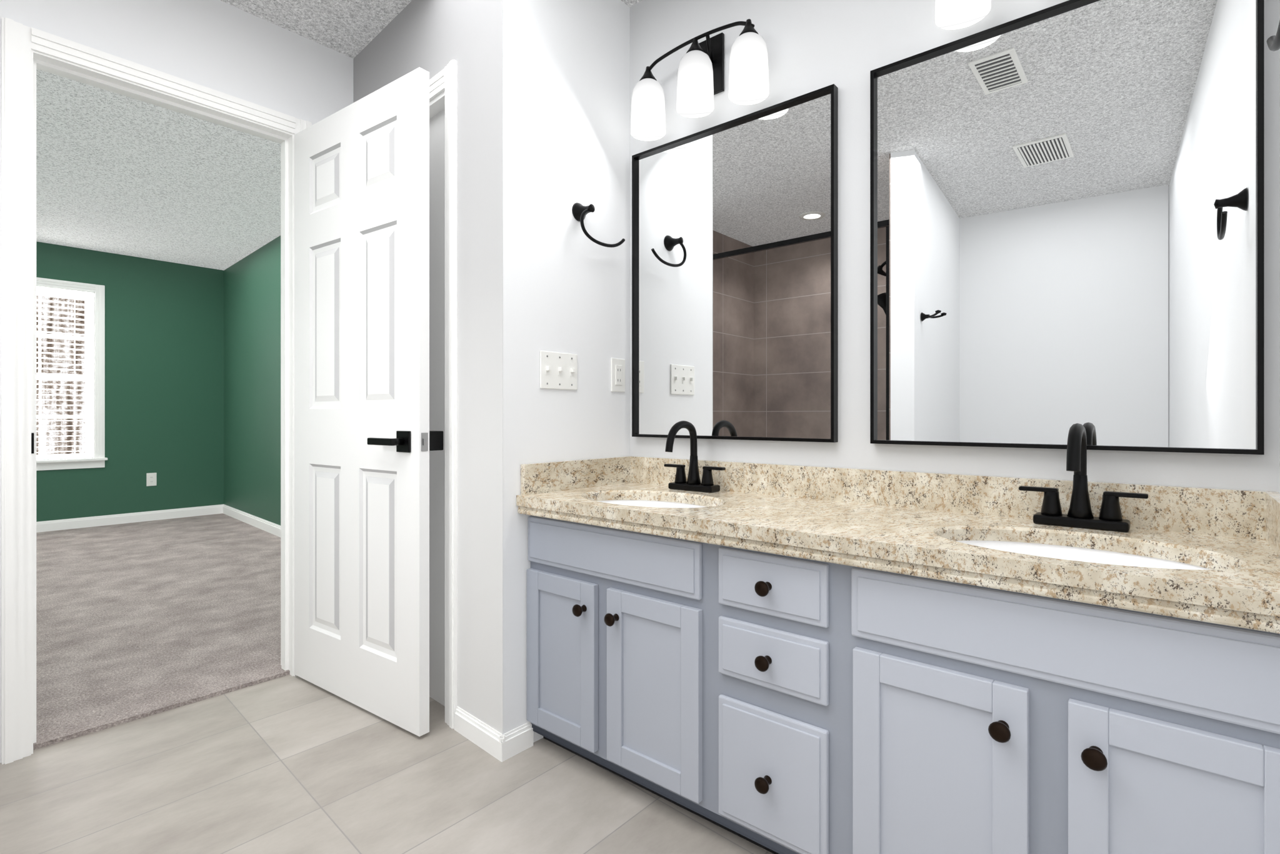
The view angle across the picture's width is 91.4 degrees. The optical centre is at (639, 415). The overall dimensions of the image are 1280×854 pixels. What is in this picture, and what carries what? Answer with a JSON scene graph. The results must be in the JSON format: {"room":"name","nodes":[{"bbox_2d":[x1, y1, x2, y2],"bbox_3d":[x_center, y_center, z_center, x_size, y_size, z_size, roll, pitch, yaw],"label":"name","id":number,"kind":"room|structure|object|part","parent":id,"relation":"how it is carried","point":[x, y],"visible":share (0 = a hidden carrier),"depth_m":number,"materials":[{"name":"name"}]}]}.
{"room":"bathroom","nodes":[
{"label":"bathroom","id":0,"kind":"room"},
{"bbox_2d":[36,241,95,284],"bbox_3d":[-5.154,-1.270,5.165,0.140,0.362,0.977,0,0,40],"label":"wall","id":1,"kind":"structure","parent":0,"point":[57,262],"depth_m":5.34,"materials":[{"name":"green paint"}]},
{"bbox_2d":[36,457,95,521],"bbox_3d":[-5.154,0.678,5.165,0.140,0.614,0.977,0,0,40],"label":"wall","id":2,"kind":"structure","parent":0,"point":[65,494],"depth_m":5.34,"materials":[{"name":"green paint"}]},
{"bbox_2d":[36,277,107,470],"bbox_3d":[-5.139,-0.347,5.153,0.192,1.607,1.127,0,0,40],"label":"bedroom window","id":3,"kind":"structure","parent":2,"relation":"attached to","point":[92,295],"depth_m":5.44,"materials":[{"name":"white paint"}]},
{"bbox_2d":[95,250,223,516],"bbox_3d":[-4.453,-0.233,5.994,0.140,2.436,1.193,0,0,40],"label":"wall","id":4,"kind":"structure","parent":0,"point":[164,370],"depth_m":5.85,"materials":[{"name":"green paint"}]},
{"bbox_2d":[146,472,156,486],"bbox_3d":[-4.526,0.590,5.792,0.007,0.120,0.075,0,0,40],"label":"outlet","id":5,"kind":"object","parent":4,"relation":"attached to","point":[151,479],"visible":1,"depth_m":5.79,"materials":[{"name":"white plastic"}]},
{"bbox_2d":[33,513,289,749],"bbox_3d":[-3.083,1.003,3.947,4.695,0.064,2.450,0,0,40],"label":"floor","id":6,"kind":"structure","parent":0,"point":[136,620],"depth_m":2.99,"materials":[{"name":"grey carpet"}]},
{"bbox_2d":[36,504,223,532],"bbox_3d":[-4.886,0.927,5.363,0.013,0.088,2.285,0,0,40],"label":"baseboard","id":7,"kind":"structure","parent":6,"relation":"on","point":[66,524],"depth_m":5.64,"materials":[{"name":"white paint"}]},
{"bbox_2d":[0,0,353,763],"bbox_3d":[-1.339,-0.233,2.421,0.110,2.436,2.430,0,0,40],"label":"wall","id":8,"kind":"structure","parent":0,"point":[222,47],"depth_m":2.16,"materials":[{"name":"white paint"}]},
{"bbox_2d":[1,16,311,764],"bbox_3d":[-1.578,-0.070,2.124,0.132,2.111,0.837,0,0,40],"label":"door frame","id":9,"kind":"structure","parent":8,"relation":"attached to","point":[19,42],"depth_m":1.81,"materials":[{"name":"white paint"}]},
{"bbox_3d":[-1.584,-0.048,2.129,0.116,2.065,0.747,0,0,40],"label":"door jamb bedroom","id":10,"kind":"part","parent":9,"relation":"part of","materials":[{"name":"white wood"}]},
{"bbox_2d":[294,67,443,736],"bbox_3d":[-0.969,-0.042,2.150,0.798,2.030,0.173,0,0,36],"label":"bedroom door","id":11,"kind":"structure","parent":9,"relation":"attached to","point":[365,440],"depth_m":2.08,"materials":[{"name":"white paint"}]},
{"bbox_2d":[223,235,280,525],"bbox_3d":[-2.461,-0.233,4.710,4.578,2.436,0.140,0,0,44],"label":"wall","id":12,"kind":"structure","parent":0,"point":[252,383],"depth_m":5.54,"materials":[{"name":"green paint"}]},
{"bbox_2d":[222,504,280,537],"bbox_3d":[-2.511,0.927,4.652,4.569,0.088,0.013,0,0,44],"label":"baseboard","id":13,"kind":"structure","parent":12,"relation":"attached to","point":[271,527],"depth_m":5.51,"materials":[{"name":"white paint"}]},
{"bbox_2d":[36,0,642,269],"bbox_3d":[-2.557,-1.501,2.358,7.850,0.100,4.300,0,0,40],"label":"ceiling","id":14,"kind":"structure","parent":0,"point":[116,173],"depth_m":3.68,"materials":[{"name":"white paint"}]},
{"bbox_2d":[0,674,773,853],"bbox_3d":[-0.910,1.010,0.670,2.855,0.050,3.750,0,0,40],"label":"floor","id":15,"kind":"structure","parent":0,"point":[290,764],"depth_m":1.63,"materials":[{"name":"tile"}]},
{"bbox_2d":[517,508,1279,853],"bbox_3d":[0.419,0.637,1.502,1.617,0.697,0.506,0,0,40],"label":"bathroom vanity","id":16,"kind":"object","parent":15,"relation":"on","point":[787,659],"depth_m":1.18,"materials":[{"name":"grey paint"}]},
{"bbox_3d":[-0.225,0.680,1.773,0.280,0.450,0.018,0,0,40],"label":"door","id":17,"kind":"part","parent":16,"relation":"part of","materials":[{"name":"grey paint"}]},
{"bbox_3d":[-0.163,0.523,1.685,0.033,0.033,0.035,0,0,40],"label":"knob","id":18,"kind":"part","parent":16,"relation":"part of","materials":[{"name":"brown metal"}]},
{"bbox_3d":[-0.073,0.523,1.609,0.033,0.033,0.035,0,0,40],"label":"knob","id":19,"kind":"part","parent":16,"relation":"part of","materials":[{"name":"brown metal"}]},
{"bbox_3d":[0.029,0.680,1.558,0.294,0.450,0.018,0,0,40],"label":"door","id":20,"kind":"part","parent":16,"relation":"part of","materials":[{"name":"grey paint"}]},
{"bbox_3d":[0.263,0.780,1.326,0.033,0.033,0.035,0,0,40],"label":"knob","id":21,"kind":"part","parent":16,"relation":"part of","materials":[{"name":"brown metal"}]},
{"bbox_3d":[0.263,0.523,1.326,0.033,0.033,0.035,0,0,40],"label":"knob","id":22,"kind":"part","parent":16,"relation":"part of","materials":[{"name":"brown metal"}]},
{"bbox_3d":[0.263,0.365,1.326,0.033,0.033,0.035,0,0,40],"label":"knob","id":23,"kind":"part","parent":16,"relation":"part of","materials":[{"name":"brown metal"}]},
{"bbox_3d":[0.280,0.773,1.346,0.260,0.271,0.018,0,0,40],"label":"drawer","id":24,"kind":"part","parent":16,"relation":"part of","materials":[{"name":"grey paint"}]},
{"bbox_3d":[0.280,0.522,1.346,0.260,0.129,0.018,0,0,40],"label":"drawer","id":25,"kind":"part","parent":16,"relation":"part of","materials":[{"name":"grey paint"}]},
{"bbox_3d":[0.280,0.365,1.346,0.260,0.128,0.018,0,0,40],"label":"drawer","id":26,"kind":"part","parent":16,"relation":"part of","materials":[{"name":"grey paint"}]},
{"bbox_2d":[516,480,1279,623],"bbox_3d":[0.419,0.260,1.502,1.617,0.054,0.506,0,0,40],"label":"countertop","id":27,"kind":"structure","parent":16,"relation":"on","point":[870,532],"depth_m":1.33,"materials":[{"name":"beige stone"}]},
{"bbox_2d":[603,495,701,508],"bbox_3d":[0.030,0.338,1.770,0.458,0.150,0.304,0,0,40],"label":"sink","id":28,"kind":"object","parent":27,"relation":"in","point":[629,499],"depth_m":1.94,"materials":[{"name":"white ceramic"}]},
{"bbox_2d":[661,420,726,493],"bbox_3d":[0.132,0.124,1.909,0.222,0.218,0.166,0,0,40],"label":"faucet","id":29,"kind":"object","parent":27,"relation":"on","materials":[{"name":"black metal"}]},
{"bbox_2d":[908,530,1258,603],"bbox_3d":[0.782,0.338,1.135,0.457,0.150,0.304,0,0,40],"label":"sink","id":30,"kind":"object","parent":27,"relation":"in","point":[1197,575],"depth_m":1.04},
{"bbox_2d":[1016,423,1151,535],"bbox_3d":[0.889,0.124,1.270,0.221,0.218,0.166,0,0,40],"label":"faucet","id":31,"kind":"object","parent":27,"relation":"on","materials":[{"name":"black metal"}]},
{"bbox_3d":[0.533,0.680,1.133,0.294,0.450,0.018,0,0,40],"label":"door","id":32,"kind":"part","parent":16,"relation":"part of","materials":[{"name":"grey paint"}]},
{"bbox_3d":[0.600,0.523,1.040,0.033,0.033,0.035,0,0,40],"label":"knob","id":33,"kind":"part","parent":16,"relation":"part of","materials":[{"name":"brown metal"}]},
{"bbox_3d":[0.697,0.523,0.958,0.033,0.033,0.035,0,0,40],"label":"knob","id":34,"kind":"part","parent":16,"relation":"part of","materials":[{"name":"brown metal"}]},
{"bbox_3d":[0.792,0.680,0.914,0.274,0.450,0.018,0,0,40],"label":"door","id":35,"kind":"part","parent":16,"relation":"part of","materials":[{"name":"grey paint"}]},
{"bbox_2d":[353,0,504,761],"bbox_3d":[-0.779,-0.233,2.160,1.084,2.436,0.014,0,0,44],"label":"wall","id":36,"kind":"structure","parent":0,"point":[475,39],"depth_m":1.90,"materials":[{"name":"white paint"}]},
{"bbox_2d":[499,0,629,761],"bbox_3d":[-0.293,-0.233,2.145,0.322,2.436,0.688,0,0,40],"label":"wall","id":37,"kind":"structure","parent":0,"point":[566,125],"depth_m":1.96,"materials":[{"name":"white paint"}]},
{"bbox_2d":[540,350,577,389],"bbox_3d":[-0.249,-0.141,1.955,0.016,0.115,0.155,0,0,40],"label":"switch plate","id":38,"kind":"object","parent":37,"relation":"attached to","point":[558,370],"visible":1,"depth_m":1.95,"materials":[{"name":"white plastic"}]},
{"bbox_2d":[520,455,631,493],"bbox_3d":[-0.193,0.188,2.017,0.019,0.090,0.471,0,0,40],"label":"backsplash","id":39,"kind":"structure","parent":37,"relation":"attached to","point":[539,477],"depth_m":1.98,"materials":[{"name":"beige stone"}]},
{"bbox_2d":[571,202,624,247],"bbox_3d":[-0.134,-0.622,2.054,0.064,0.136,0.207,0,0,40],"label":"towel ring","id":40,"kind":"object","parent":37,"relation":"attached to","point":[580,211],"visible":1,"depth_m":2.00,"materials":[{"name":"black metal"}]},
{"bbox_2d":[610,358,624,391],"bbox_3d":[-0.075,-0.141,2.167,0.008,0.115,0.070,0,0,40],"label":"outlet plate","id":41,"kind":"object","parent":37,"relation":"attached to","point":[617,375],"visible":1,"depth_m":2.16,"materials":[{"name":"white plastic"}]},
{"bbox_2d":[630,0,1279,492],"bbox_3d":[0.675,-0.233,1.698,1.761,2.436,0.120,0,0,40],"label":"wall","id":42,"kind":"structure","parent":0,"point":[845,46],"depth_m":1.69,"materials":[{"name":"grey paint"}]},
{"bbox_2d":[630,18,768,140],"bbox_3d":[0.177,-1.068,1.953,0.496,0.265,0.132,0,0,40],"label":"sconce","id":43,"kind":"object","parent":42,"relation":"attached to","point":[700,79],"visible":1,"depth_m":1.91,"materials":[{"name":"white glass"}]},
{"bbox_3d":[0.027,-1.020,2.069,0.116,0.170,0.116,0,0,40],"label":"lamp shade","id":44,"kind":"part","parent":43,"relation":"part of","materials":[{"name":"white glass"}]},
{"bbox_3d":[0.172,-1.040,1.947,0.116,0.170,0.116,0,0,40],"label":"lamp shade","id":45,"kind":"part","parent":43,"relation":"part of","materials":[{"name":"white glass"}]},
{"bbox_3d":[0.317,-1.020,1.824,0.116,0.170,0.116,0,0,40],"label":"lamp shade","id":46,"kind":"part","parent":43,"relation":"part of","materials":[{"name":"white glass"}]},
{"bbox_2d":[631,83,838,442],"bbox_3d":[0.259,-0.416,1.952,0.730,0.979,0.027,0,0,40],"label":"mirror","id":47,"kind":"object","parent":42,"relation":"attached to","point":[734,279],"visible":0.98,"depth_m":1.91,"materials":[{"name":"black metal"}]},
{"bbox_2d":[631,456,1263,538],"bbox_3d":[0.576,0.188,1.688,1.617,0.090,0.019,0,0,40],"label":"backsplash","id":48,"kind":"structure","parent":42,"relation":"attached to","point":[1219,513],"depth_m":1.50,"materials":[{"name":"beige stone"}]},
{"bbox_2d":[935,0,991,29],"bbox_3d":[0.902,-1.068,1.340,0.496,0.265,0.132,0,0,40],"label":"sconce","id":49,"kind":"object","parent":42,"relation":"attached to","point":[952,14],"visible":0.96,"depth_m":1.46,"materials":[{"name":"white glass"}]},
{"bbox_2d":[870,0,1264,454],"bbox_3d":[0.894,-0.416,1.415,0.735,0.979,0.027,0,0,40],"label":"mirror","id":50,"kind":"object","parent":42,"relation":"attached to","point":[1066,215],"visible":1,"depth_m":1.37,"materials":[{"name":"black metal"}]},
{"bbox_2d":[1279,0,1279,492],"bbox_3d":[0.067,-0.233,-0.153,0.300,2.436,3.733,0,0,40],"label":"wall","id":51,"kind":"structure","parent":0,"point":[1279,259],"depth_m":1.17,"materials":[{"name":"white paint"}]},
{"bbox_2d":[1263,491,1279,560],"bbox_3d":[1.028,0.188,0.986,0.019,0.090,0.471,0,0,40],"label":"backsplash","id":52,"kind":"structure","parent":51,"relation":"attached to","point":[1271,499],"depth_m":1.10,"materials":[{"name":"beige stone"}]},
{"bbox_2d":[1266,20,1279,51],"bbox_3d":[0.801,-0.532,0.753,0.064,0.136,0.207,0,0,40],"label":"towel ring","id":53,"kind":"object","parent":51,"relation":"attached to","point":[1273,42],"visible":1,"depth_m":0.80,"materials":[{"name":"black metal"}]},
{"label":"outside","id":54,"kind":"structure","parent":0,"visible":0},
{"bbox_2d":[36,293,85,454],"bbox_3d":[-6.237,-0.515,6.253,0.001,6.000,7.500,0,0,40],"label":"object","id":55,"kind":"structure","parent":54,"point":[59,423],"depth_m":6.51,"materials":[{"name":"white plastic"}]},
{"bbox_3d":[-0.646,-1.256,2.465,0.630,0.391,0.654,0,0,40],"label":"wall","id":56,"kind":"structure","parent":0,"visible":0},
{"bbox_2d":[429,108,444,706],"bbox_3d":[-0.786,-0.028,2.291,0.591,2.025,0.075,0,0,44],"label":"door","id":57,"kind":"structure","parent":56,"relation":"attached to","point":[437,405],"depth_m":2.15,"materials":[{"name":"white paint"}]},
{"bbox_2d":[429,59,456,728],"bbox_3d":[-0.814,-0.068,2.262,0.742,2.105,0.115,0,0,44],"label":"door frame","id":58,"kind":"structure","parent":56,"relation":"attached to","point":[442,89],"depth_m":1.97,"materials":[{"name":"white paint"}]}
]}

